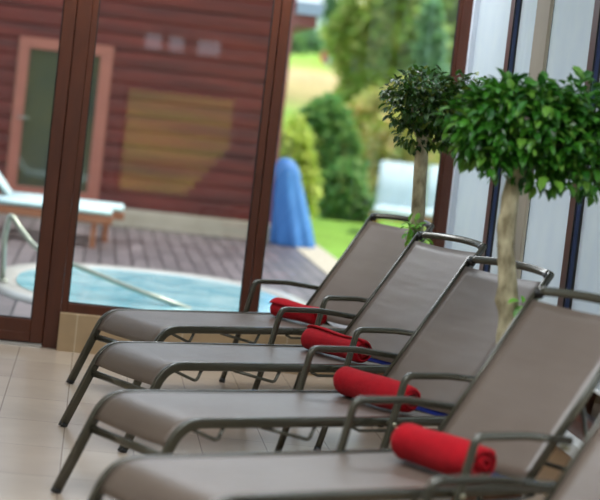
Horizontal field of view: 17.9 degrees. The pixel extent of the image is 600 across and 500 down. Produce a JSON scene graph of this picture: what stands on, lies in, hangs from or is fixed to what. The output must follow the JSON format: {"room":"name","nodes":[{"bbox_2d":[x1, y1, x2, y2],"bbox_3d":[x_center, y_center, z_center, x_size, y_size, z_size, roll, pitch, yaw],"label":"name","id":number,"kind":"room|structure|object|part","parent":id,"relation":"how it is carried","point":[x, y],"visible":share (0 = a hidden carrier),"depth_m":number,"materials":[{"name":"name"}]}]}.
{"room":"spa","nodes":[
{"label":"spa","id":0,"kind":"room"},
{"bbox_2d":[0,344,544,499],"bbox_3d":[-1.886,1.228,3.996,7.420,0.120,16.100,6,4,-6],"label":"floor","id":1,"kind":"structure","parent":0,"point":[35,393],"depth_m":9.59,"materials":[{"name":"beige tile"}]},
{"bbox_2d":[0,340,41,347],"bbox_3d":[-2.214,0.533,11.925,1.195,0.020,0.140,6,4,-6],"label":"trim","id":2,"kind":"structure","parent":1,"relation":"on","point":[28,344],"depth_m":11.91,"materials":[{"name":"silver metal"}]},
{"bbox_2d":[0,0,77,343],"bbox_3d":[-2.022,-0.927,11.814,1.145,2.928,0.100,6,4,-6],"label":"door","id":3,"kind":"structure","parent":2,"relation":"on","point":[12,328],"depth_m":11.88,"materials":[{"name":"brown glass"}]},
{"bbox_3d":[-2.179,0.492,11.877,0.985,0.055,0.015,6,4,-6],"label":"rail","id":4,"kind":"part","parent":3,"relation":"part of","materials":[{"name":"brown wood"}]},
{"bbox_2d":[42,2,77,342],"bbox_3d":[-1.461,-0.861,11.936,0.045,2.950,0.014,6,4,-6],"label":"door frame","id":5,"kind":"structure","parent":3,"relation":"attached to","point":[77,2],"depth_m":11.96,"materials":[{"name":"brown wood"}]},
{"bbox_2d":[42,0,92,348],"bbox_3d":[-1.408,-0.851,11.889,0.091,2.950,0.090,6,4,-6],"label":"window frame","id":6,"kind":"structure","parent":1,"relation":"on","point":[84,9],"depth_m":11.87,"materials":[{"name":"brown wood"}]},
{"bbox_2d":[56,312,334,377],"bbox_3d":[-0.362,0.622,12.099,2.328,0.235,0.210,6,4,-6],"label":"trim","id":7,"kind":"structure","parent":1,"relation":"on","point":[75,329],"depth_m":11.89,"materials":[{"name":"tile"}]},
{"bbox_2d":[61,0,281,315],"bbox_3d":[-0.774,-0.902,11.951,1.163,2.715,0.090,6,4,-6],"label":"window","id":8,"kind":"structure","parent":7,"relation":"on","point":[66,306],"depth_m":11.94,"materials":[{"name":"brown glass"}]},
{"bbox_2d":[249,0,461,335],"bbox_3d":[0.364,-0.782,12.079,1.130,2.715,0.090,6,4,-6],"label":"window","id":9,"kind":"structure","parent":7,"relation":"on","point":[286,6],"depth_m":12.01,"materials":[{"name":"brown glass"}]},
{"bbox_2d":[433,0,473,247],"bbox_3d":[1.027,-0.713,12.161,0.207,2.714,0.105,6,4,-6],"label":"trim","id":10,"kind":"structure","parent":7,"relation":"on","point":[467,5],"depth_m":12.11,"materials":[{"name":"brown wood"}]},
{"bbox_2d":[66,213,434,389],"bbox_3d":[-0.225,0.293,11.010,2.127,1.097,0.716,3,5,-38],"label":"sun lounger","id":11,"kind":"object","parent":1,"relation":"on","point":[376,247],"visible":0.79,"depth_m":11.24,"materials":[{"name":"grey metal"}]},
{"bbox_3d":[-0.484,0.570,11.232,2.005,0.432,0.028,3,5,-38],"label":"frame","id":12,"kind":"part","parent":11,"relation":"part of","materials":[{"name":"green metal"}]},
{"bbox_3d":[-0.123,0.645,10.768,2.005,0.432,0.028,3,5,-38],"label":"frame","id":13,"kind":"part","parent":11,"relation":"part of","materials":[{"name":"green metal"}]},
{"bbox_3d":[-0.179,0.486,11.502,0.655,0.619,0.039,3,5,-36],"label":"arm frame","id":14,"kind":"part","parent":11,"relation":"part of","materials":[{"name":"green metal"}]},
{"bbox_3d":[0.143,0.500,10.953,0.574,0.030,0.015,3,5,-38],"label":"adjuster rail","id":15,"kind":"part","parent":11,"relation":"part of","materials":[{"name":"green metal"}]},
{"bbox_2d":[269,297,326,325],"bbox_3d":[-0.013,0.362,11.212,0.134,0.116,0.462,3,5,-40],"label":"rolled towel","id":16,"kind":"object","parent":11,"relation":"on","point":[278,303],"visible":0.68,"depth_m":11.18,"materials":[{"name":"red fabric"}]},
{"bbox_3d":[0.226,0.570,10.983,0.655,0.619,0.039,3,6,-40],"label":"arm frame","id":17,"kind":"part","parent":11,"relation":"part of","materials":[{"name":"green metal"}]},
{"bbox_3d":[0.234,0.085,11.684,0.500,0.652,0.022,3,5,-38],"label":"rail","id":18,"kind":"part","parent":11,"relation":"part of","materials":[{"name":"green metal"}]},
{"bbox_3d":[0.568,0.154,11.256,0.500,0.652,0.022,3,5,-38],"label":"rail","id":19,"kind":"part","parent":11,"relation":"part of","materials":[{"name":"metal"}]},
{"bbox_2d":[58,231,486,452],"bbox_3d":[-0.076,0.414,9.604,2.127,1.097,0.716,4,5,-35],"label":"sun lounger","id":20,"kind":"object","parent":1,"relation":"on","point":[401,301],"visible":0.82,"depth_m":9.74,"materials":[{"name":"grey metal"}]},
{"bbox_3d":[-0.324,0.692,9.838,2.005,0.432,0.028,4,5,-35],"label":"frame","id":21,"kind":"part","parent":20,"relation":"part of","materials":[{"name":"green metal"}]},
{"bbox_3d":[0.010,0.765,9.354,2.005,0.432,0.028,4,5,-35],"label":"frame","id":22,"kind":"part","parent":20,"relation":"part of","materials":[{"name":"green metal"}]},
{"bbox_3d":[-0.003,0.610,10.091,0.655,0.619,0.039,4,5,-33],"label":"arm frame","id":23,"kind":"part","parent":20,"relation":"part of","materials":[{"name":"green metal"}]},
{"bbox_2d":[301,325,371,362],"bbox_3d":[0.186,0.481,9.795,0.150,0.134,0.502,3,5,-37],"label":"rolled towel","id":24,"kind":"object","parent":20,"relation":"on","point":[314,335],"visible":0.63,"depth_m":9.77,"materials":[{"name":"red fabric"}]},
{"bbox_3d":[0.287,0.623,9.524,0.574,0.030,0.015,4,5,-35],"label":"adjuster rail","id":25,"kind":"part","parent":20,"relation":"part of","materials":[{"name":"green metal"}]},
{"bbox_3d":[0.372,0.693,9.549,0.655,0.619,0.039,3,5,-37],"label":"arm frame","id":26,"kind":"part","parent":20,"relation":"part of","materials":[{"name":"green metal"}]},
{"bbox_3d":[0.421,0.212,10.252,0.500,0.652,0.022,4,5,-35],"label":"rail","id":27,"kind":"part","parent":20,"relation":"part of","materials":[{"name":"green metal"}]},
{"bbox_3d":[0.730,0.281,9.805,0.500,0.652,0.022,4,5,-35],"label":"rail","id":28,"kind":"part","parent":20,"relation":"part of","materials":[{"name":"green metal"}]},
{"bbox_2d":[50,256,553,493],"bbox_3d":[0.079,0.543,8.104,2.127,1.097,0.716,3,5,-36],"label":"sun lounger","id":29,"kind":"object","parent":1,"relation":"on","point":[453,341],"visible":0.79,"depth_m":8.14,"materials":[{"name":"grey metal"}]},
{"bbox_3d":[-0.171,0.820,8.335,2.005,0.432,0.028,3,5,-36],"label":"frame","id":30,"kind":"part","parent":29,"relation":"part of","materials":[{"name":"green metal"}]},
{"bbox_3d":[0.169,0.895,7.856,2.005,0.432,0.028,3,5,-36],"label":"frame","id":31,"kind":"part","parent":29,"relation":"part of","materials":[{"name":"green metal"}]},
{"bbox_3d":[0.146,0.738,8.592,0.655,0.619,0.039,4,5,-34],"label":"arm frame","id":32,"kind":"part","parent":29,"relation":"part of","materials":[{"name":"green metal"}]},
{"bbox_2d":[333,366,420,412],"bbox_3d":[0.336,0.609,8.303,0.148,0.134,0.530,3,5,-36],"label":"rolled towel","id":33,"kind":"object","parent":29,"relation":"on","point":[351,382],"visible":0.8,"depth_m":8.26,"materials":[{"name":"red fabric"}]},
{"bbox_3d":[0.444,0.751,8.030,0.574,0.030,0.015,3,5,-36],"label":"adjuster rail","id":34,"kind":"part","parent":29,"relation":"part of","materials":[{"name":"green metal"}]},
{"bbox_3d":[0.567,0.340,8.759,0.500,0.652,0.022,3,5,-36],"label":"rail","id":35,"kind":"part","parent":29,"relation":"part of","materials":[{"name":"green metal"}]},
{"bbox_3d":[0.528,0.822,8.056,0.655,0.619,0.039,3,5,-38],"label":"arm frame","id":36,"kind":"part","parent":29,"relation":"part of","materials":[{"name":"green metal"}]},
{"bbox_3d":[0.883,0.408,8.316,0.500,0.652,0.022,3,5,-36],"label":"rail","id":37,"kind":"part","parent":29,"relation":"part of","materials":[{"name":"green metal"}]},
{"bbox_2d":[87,287,599,499],"bbox_3d":[0.241,0.663,6.724,2.127,1.097,0.716,3,5,-37],"label":"sun lounger","id":38,"kind":"object","parent":1,"relation":"on","point":[543,371],"visible":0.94,"depth_m":6.93,"materials":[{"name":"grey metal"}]},
{"bbox_3d":[-0.014,0.941,6.950,2.005,0.432,0.028,3,5,-37],"label":"frame","id":39,"kind":"part","parent":38,"relation":"part of","materials":[{"name":"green metal"}]},
{"bbox_3d":[0.336,1.016,6.479,2.005,0.432,0.028,3,5,-37],"label":"frame","id":40,"kind":"part","parent":38,"relation":"part of","materials":[{"name":"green metal"}]},
{"bbox_3d":[0.298,0.858,7.214,0.655,0.619,0.039,4,5,-35],"label":"arm frame","id":41,"kind":"part","parent":38,"relation":"part of","materials":[{"name":"grey metal"}]},
{"bbox_2d":[390,423,496,475],"bbox_3d":[0.515,0.730,6.876,0.158,0.144,0.460,3,5,-39],"label":"rolled towel","id":42,"kind":"object","parent":38,"relation":"on","point":[444,453],"visible":0.89,"depth_m":6.81,"materials":[{"name":"red fabric"}]},
{"bbox_3d":[0.715,0.458,7.388,0.500,0.652,0.022,3,5,-37],"label":"rail","id":43,"kind":"part","parent":38,"relation":"part of","materials":[{"name":"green metal"}]},
{"bbox_3d":[0.607,0.871,6.658,0.574,0.030,0.015,3,5,-37],"label":"adjuster rail","id":44,"kind":"part","parent":38,"relation":"part of","materials":[{"name":"metal"}]},
{"bbox_3d":[0.691,0.942,6.686,0.655,0.619,0.039,3,5,-39],"label":"arm frame","id":45,"kind":"part","parent":38,"relation":"part of","materials":[{"name":"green metal"}]},
{"bbox_3d":[1.039,0.527,6.952,0.500,0.652,0.022,3,5,-37],"label":"rail","id":46,"kind":"part","parent":38,"relation":"part of","materials":[{"name":"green metal"}]},
{"bbox_2d":[374,64,486,374],"bbox_3d":[0.672,-0.057,10.881,0.644,1.994,0.487,6,4,-6],"label":"potted tree","id":47,"kind":"object","parent":1,"relation":"on","point":[425,100],"visible":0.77,"depth_m":10.78,"materials":[{"name":"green plant"}]},
{"bbox_2d":[422,416,599,499],"bbox_3d":[0.426,0.791,5.282,2.127,1.097,0.716,3,5,-37],"label":"sun lounger","id":48,"kind":"object","parent":1,"relation":"on","point":[580,479],"visible":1,"depth_m":5.85,"materials":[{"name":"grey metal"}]},
{"bbox_3d":[0.485,0.986,5.771,0.655,0.619,0.039,4,5,-35],"label":"arm frame","id":49,"kind":"part","parent":48,"relation":"part of","materials":[{"name":"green metal"}]},
{"bbox_3d":[0.903,0.586,5.944,0.500,0.652,0.022,3,5,-37],"label":"rail","id":50,"kind":"part","parent":48,"relation":"part of","materials":[{"name":"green metal"}]},
{"bbox_2d":[428,66,599,499],"bbox_3d":[0.875,0.200,7.892,0.857,1.970,0.525,6,4,-6],"label":"potted tree","id":51,"kind":"object","parent":1,"relation":"on","point":[559,139],"visible":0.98,"depth_m":7.75,"materials":[{"name":"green plant"}]},
{"bbox_3d":[0.777,1.006,7.957,0.360,0.340,0.360,6,4,-6],"label":"pot","id":52,"kind":"part","parent":51,"relation":"part of","materials":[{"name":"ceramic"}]},
{"bbox_2d":[535,446,570,496],"bbox_3d":[1.366,1.125,7.736,0.180,0.270,8.860,6,4,-6],"label":"trim","id":53,"kind":"structure","parent":1,"relation":"on","point":[559,457],"depth_m":8.79,"materials":[{"name":"tile"}]},
{"bbox_2d":[557,431,582,457],"bbox_3d":[1.375,0.958,7.722,0.200,0.065,8.860,6,4,-6],"label":"trim","id":54,"kind":"structure","parent":53,"relation":"on","point":[574,446],"depth_m":8.47,"materials":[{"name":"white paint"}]},
{"bbox_2d":[479,0,521,272],"bbox_3d":[1.195,-0.727,10.893,0.121,2.763,0.132,6,4,-6],"label":"trim","id":55,"kind":"structure","parent":54,"relation":"on","point":[516,5],"depth_m":10.86,"materials":[{"name":"black"}]},
{"bbox_2d":[514,0,554,278],"bbox_3d":[1.294,-0.645,9.947,0.098,2.763,1.760,6,4,-6],"label":"window","id":56,"kind":"structure","parent":54,"relation":"on","point":[554,0],"depth_m":10.11,"materials":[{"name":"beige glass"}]},
{"bbox_2d":[490,0,537,273],"bbox_3d":[1.212,-0.775,10.576,0.022,2.456,0.465,6,4,-6],"label":"roller blind","id":57,"kind":"object","parent":56,"relation":"attached to","point":[529,7],"visible":0.22,"depth_m":10.64,"materials":[{"name":"white fabric"}]},
{"bbox_2d":[521,0,594,305],"bbox_3d":[1.319,-0.687,9.547,0.022,2.456,0.940,6,4,-6],"label":"roller blind","id":58,"kind":"object","parent":56,"relation":"attached to","point":[572,19],"visible":0.32,"depth_m":9.59,"materials":[{"name":"white fabric"}]},
{"bbox_2d":[557,0,599,308],"bbox_3d":[1.390,-0.565,9.009,0.121,2.763,0.132,6,4,-6],"label":"trim","id":59,"kind":"structure","parent":54,"relation":"on","point":[575,215],"depth_m":8.99,"materials":[{"name":"black"}]},
{"bbox_2d":[568,392,599,440],"bbox_3d":[1.492,-0.485,8.085,0.090,2.763,1.720,6,4,-6],"label":"window","id":60,"kind":"structure","parent":54,"relation":"on","point":[592,406],"depth_m":8.62,"materials":[{"name":"clear glass"}]},
{"bbox_2d":[571,81,599,395],"bbox_3d":[1.471,-0.561,8.078,0.022,2.456,1.705,6,4,-6],"label":"roller blind","id":61,"kind":"object","parent":60,"relation":"attached to","point":[587,277],"visible":0.37,"depth_m":8.77,"materials":[{"name":"white fabric"}]},
{"bbox_3d":[1.509,-0.478,8.087,0.006,2.613,1.720,6,4,-6],"label":"pane","id":62,"kind":"part","parent":60,"relation":"part of","materials":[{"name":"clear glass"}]},
{"bbox_3d":[1.136,-0.779,11.516,0.090,2.763,1.125,6,4,-6],"label":"window","id":63,"kind":"structure","parent":54,"relation":"on","visible":0},
{"bbox_2d":[444,0,479,248],"bbox_3d":[1.083,-0.827,12.076,0.138,2.763,0.054,6,4,-6],"label":"trim","id":64,"kind":"structure","parent":63,"relation":"attached to","point":[476,5],"depth_m":12.07,"materials":[{"name":"paint"}]},
{"bbox_2d":[451,0,511,269],"bbox_3d":[1.116,-0.855,11.500,0.022,2.456,1.080,6,4,-6],"label":"roller blind","id":65,"kind":"object","parent":63,"relation":"attached to","point":[494,15],"visible":0.33,"depth_m":11.57,"materials":[{"name":"white fabric"}]},
{"label":"outside","id":66,"kind":"structure","parent":0,"visible":0},
{"bbox_2d":[282,28,438,259],"bbox_3d":[50.192,-6.025,111.708,117.140,10.200,187.880,6,4,-6],"label":"lawn","id":67,"kind":"structure","parent":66,"point":[308,78],"depth_m":62.82,"materials":[{"name":"green plant"}]},
{"bbox_2d":[291,33,309,54],"bbox_3d":[-0.626,-11.081,108.006,2.428,2.963,2.235,6,4,-6],"label":"tree","id":68,"kind":"object","parent":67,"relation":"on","point":[298,47],"visible":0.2,"depth_m":107.57,"materials":[{"name":"green plant"}]},
{"bbox_2d":[279,112,324,220],"bbox_3d":[-0.119,-1.101,28.134,1.015,1.863,0.801,6,4,-6],"label":"shrub","id":69,"kind":"object","parent":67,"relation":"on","point":[294,133],"visible":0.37,"depth_m":28.02,"materials":[{"name":"green plant"}]},
{"bbox_2d":[296,28,325,54],"bbox_3d":[0.293,-12.010,113.016,2.612,3.126,2.324,6,4,-6],"label":"tree","id":70,"kind":"object","parent":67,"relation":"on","point":[313,41],"visible":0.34,"depth_m":112.52,"materials":[{"name":"green plant"}]},
{"bbox_2d":[316,17,325,33],"bbox_3d":[2.680,-15.847,137.154,2.800,2.600,4.400,6,4,-6],"label":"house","id":71,"kind":"structure","parent":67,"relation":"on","point":[318,22],"depth_m":137.22,"materials":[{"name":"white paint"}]},
{"bbox_2d":[317,23,330,51],"bbox_3d":[1.336,-12.291,118.178,2.888,3.553,2.297,6,4,-6],"label":"tree","id":72,"kind":"object","parent":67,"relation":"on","point":[320,27],"visible":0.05,"depth_m":117.72,"materials":[{"name":"green plant"}]},
{"bbox_2d":[320,51,330,63],"bbox_3d":[1.318,-9.895,98.172,0.520,0.660,0.100,6,4,-6],"label":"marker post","id":73,"kind":"object","parent":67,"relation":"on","point":[323,57],"visible":0.61,"depth_m":98.11,"materials":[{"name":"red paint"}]},
{"bbox_3d":[1.207,-9.887,98.161,0.300,0.620,0.100,6,4,-6],"label":"red panel","id":74,"kind":"part","parent":73,"relation":"part of","materials":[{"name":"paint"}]},
{"bbox_2d":[320,0,342,35],"bbox_3d":[1.384,-6.650,62.109,1.820,3.899,1.355,6,4,-6],"label":"tree","id":75,"kind":"object","parent":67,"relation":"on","point":[329,8],"visible":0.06,"depth_m":61.71,"materials":[{"name":"green plant"}]},
{"bbox_2d":[297,91,369,203],"bbox_3d":[0.508,-1.598,31.182,1.423,1.981,0.971,6,4,-6],"label":"shrub","id":76,"kind":"object","parent":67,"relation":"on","point":[332,126],"visible":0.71,"depth_m":30.96,"materials":[{"name":"green plant"}]},
{"bbox_2d":[314,157,375,222],"bbox_3d":[0.703,-0.846,29.857,1.127,1.185,0.836,6,4,-6],"label":"shrub","id":77,"kind":"object","parent":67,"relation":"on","point":[352,202],"visible":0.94,"depth_m":29.69,"materials":[{"name":"green plant"}]},
{"bbox_2d":[344,73,419,140],"bbox_3d":[1.588,-2.242,36.291,2.072,2.361,1.151,6,4,-6],"label":"shrub","id":78,"kind":"object","parent":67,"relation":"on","point":[365,114],"visible":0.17,"depth_m":36.06,"materials":[{"name":"green plant"}]},
{"bbox_2d":[319,0,457,113],"bbox_3d":[2.025,-3.591,38.225,3.418,4.368,1.654,7,4,2],"label":"tree","id":79,"kind":"object","parent":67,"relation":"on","point":[370,40],"visible":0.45,"depth_m":37.75,"materials":[{"name":"green plant"}]},
{"bbox_2d":[370,161,413,222],"bbox_3d":[1.393,-0.743,27.541,0.660,1.070,1.980,7,4,4],"label":"lounger","id":80,"kind":"object","parent":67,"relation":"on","point":[395,179],"visible":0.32,"depth_m":27.87,"materials":[{"name":"white mesh fabric"},{"name":"pale metal"}]},
{"bbox_2d":[372,205,410,215],"bbox_3d":[1.350,-0.559,27.209,0.597,0.075,1.270,7,4,4],"label":"seat cushion","id":81,"kind":"object","parent":80,"relation":"on","point":[405,210],"depth_m":26.75,"materials":[{"name":"white fabric"}]},
{"bbox_2d":[375,161,413,207],"bbox_3d":[1.438,-0.928,27.918,0.597,0.704,0.365,7,4,4],"label":"cushion","id":82,"kind":"object","parent":80,"relation":"on","point":[395,179],"depth_m":27.89,"materials":[{"name":"white fabric"}]},
{"bbox_2d":[357,106,442,201],"bbox_3d":[1.664,-1.426,33.338,1.938,2.319,0.996,6,4,-6],"label":"shrub","id":83,"kind":"object","parent":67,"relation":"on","point":[379,144],"visible":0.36,"depth_m":33.08,"materials":[{"name":"green plant"}]},
{"bbox_2d":[407,0,451,112],"bbox_3d":[2.333,-2.815,35.291,0.950,3.691,0.916,6,4,-6],"label":"tree","id":84,"kind":"object","parent":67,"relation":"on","point":[429,50],"visible":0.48,"depth_m":35.10,"materials":[{"name":"green plant"}]},
{"bbox_2d":[423,165,438,230],"bbox_3d":[2.142,-0.693,28.026,0.660,1.070,1.980,7,4,4],"label":"lounger","id":85,"kind":"object","parent":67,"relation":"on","point":[433,170],"visible":0.12,"depth_m":28.37,"materials":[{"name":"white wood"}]},
{"bbox_2d":[425,209,433,217],"bbox_3d":[2.099,-0.510,27.695,0.597,0.075,1.270,7,4,4],"label":"seat cushion","id":86,"kind":"object","parent":85,"relation":"on","point":[428,212],"depth_m":27.08,"materials":[{"name":"white fabric"}]},
{"bbox_2d":[425,165,438,208],"bbox_3d":[2.188,-0.878,28.403,0.597,0.704,0.365,7,4,4],"label":"cushion","id":87,"kind":"object","parent":85,"relation":"on","point":[433,170],"depth_m":28.40,"materials":[{"name":"white fabric"}]},
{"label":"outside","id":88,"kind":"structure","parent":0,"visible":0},
{"bbox_2d":[295,243,337,274],"bbox_3d":[0.470,0.331,19.562,0.360,0.105,14.380,6,4,-6],"label":"path","id":89,"kind":"structure","parent":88,"point":[317,255],"depth_m":21.79,"materials":[{"name":"beige concrete"}]},
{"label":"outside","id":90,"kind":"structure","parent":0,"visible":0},
{"bbox_2d":[0,214,346,327],"bbox_3d":[-4.748,-0.110,17.519,10.500,0.100,11.480,6,4,-6],"label":"terrace","id":91,"kind":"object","parent":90,"point":[219,257],"visible":0.2,"depth_m":19.84,"materials":[{"name":"grey wood"}]},
{"bbox_2d":[0,195,112,247],"bbox_3d":[-2.938,-0.464,19.836,1.980,0.670,0.660,6,4,-6],"label":"lounger","id":92,"kind":"object","parent":91,"relation":"on","point":[92,214],"visible":0.84,"depth_m":19.61,"materials":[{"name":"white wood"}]},
{"bbox_2d":[0,195,111,216],"bbox_3d":[-2.592,-0.465,19.872,1.270,0.075,0.597,6,4,-6],"label":"seat cushion","id":93,"kind":"object","parent":92,"relation":"on","point":[10,204],"depth_m":19.59,"materials":[{"name":"white fabric"}]},
{"bbox_3d":[-2.942,-0.427,19.839,1.980,0.075,0.660,6,4,-6],"label":"frame","id":94,"kind":"part","parent":92,"relation":"part of","materials":[{"name":"orange wood"}]},
{"bbox_3d":[-2.130,-0.173,19.672,0.060,0.300,0.050,6,4,-6],"label":"leg","id":95,"kind":"part","parent":92,"relation":"part of","materials":[{"name":"orange wood"}]},
{"bbox_2d":[0,174,123,242],"bbox_3d":[-2.885,-0.628,20.685,1.980,0.882,0.660,6,4,-6],"label":"lounger","id":96,"kind":"object","parent":91,"relation":"on","point":[117,209],"visible":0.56,"depth_m":20.50,"materials":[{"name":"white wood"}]},
{"bbox_2d":[0,174,11,195],"bbox_3d":[-3.308,-0.840,20.623,0.452,0.520,0.597,6,4,-6],"label":"cushion","id":97,"kind":"object","parent":96,"relation":"on","point":[5,190],"depth_m":20.39,"materials":[{"name":"white fabric"}]},
{"bbox_2d":[5,192,123,211],"bbox_3d":[-2.551,-0.524,20.729,1.270,0.075,0.597,6,4,-6],"label":"seat cushion","id":98,"kind":"object","parent":96,"relation":"on","point":[116,207],"depth_m":20.51,"materials":[{"name":"white fabric"}]},
{"bbox_3d":[-2.089,-0.232,20.529,0.060,0.300,0.050,6,4,-6],"label":"leg","id":99,"kind":"part","parent":96,"relation":"part of","materials":[{"name":"orange wood"}]},
{"bbox_3d":[-2.901,-0.485,20.696,1.980,0.075,0.660,6,4,-6],"label":"frame","id":100,"kind":"part","parent":96,"relation":"part of","materials":[{"name":"orange wood"}]},
{"bbox_2d":[0,263,305,311],"bbox_3d":[-1.201,0.350,15.697,2.653,0.058,3.739,6,4,-6],"label":"swimming pool","id":101,"kind":"object","parent":91,"relation":"on","point":[199,292],"visible":0.39,"depth_m":15.80,"materials":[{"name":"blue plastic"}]},
{"bbox_2d":[0,213,191,308],"bbox_3d":[-1.575,0.096,14.804,1.562,0.590,0.090,7,4,7],"label":"handrail","id":102,"kind":"object","parent":101,"relation":"attached to","point":[10,217],"visible":0.76,"depth_m":14.79,"materials":[{"name":"silver metal"}]},
{"bbox_2d":[0,0,323,241],"bbox_3d":[-5.265,-2.485,24.597,10.560,3.450,3.940,6,4,-6],"label":"house","id":103,"kind":"structure","parent":91,"relation":"on","point":[177,88],"depth_m":23.15,"materials":[{"name":"red wood"}]},
{"bbox_3d":[-2.919,-1.564,23.073,0.850,1.660,0.020,6,4,-6],"label":"glass","id":104,"kind":"part","parent":103,"relation":"part of","materials":[{"name":"green glass"}]},
{"bbox_3d":[-2.909,-1.558,23.075,1.130,1.930,0.120,6,4,-6],"label":"door","id":105,"kind":"part","parent":103,"relation":"part of","materials":[{"name":"green glass"}]},
{"bbox_2d":[270,158,314,248],"bbox_3d":[-0.052,-0.570,23.093,0.605,1.044,0.450,6,4,-6],"label":"parasol","id":106,"kind":"object","parent":91,"relation":"on","point":[291,226],"visible":1,"depth_m":22.96,"materials":[{"name":"blue fabric"}]}
]}

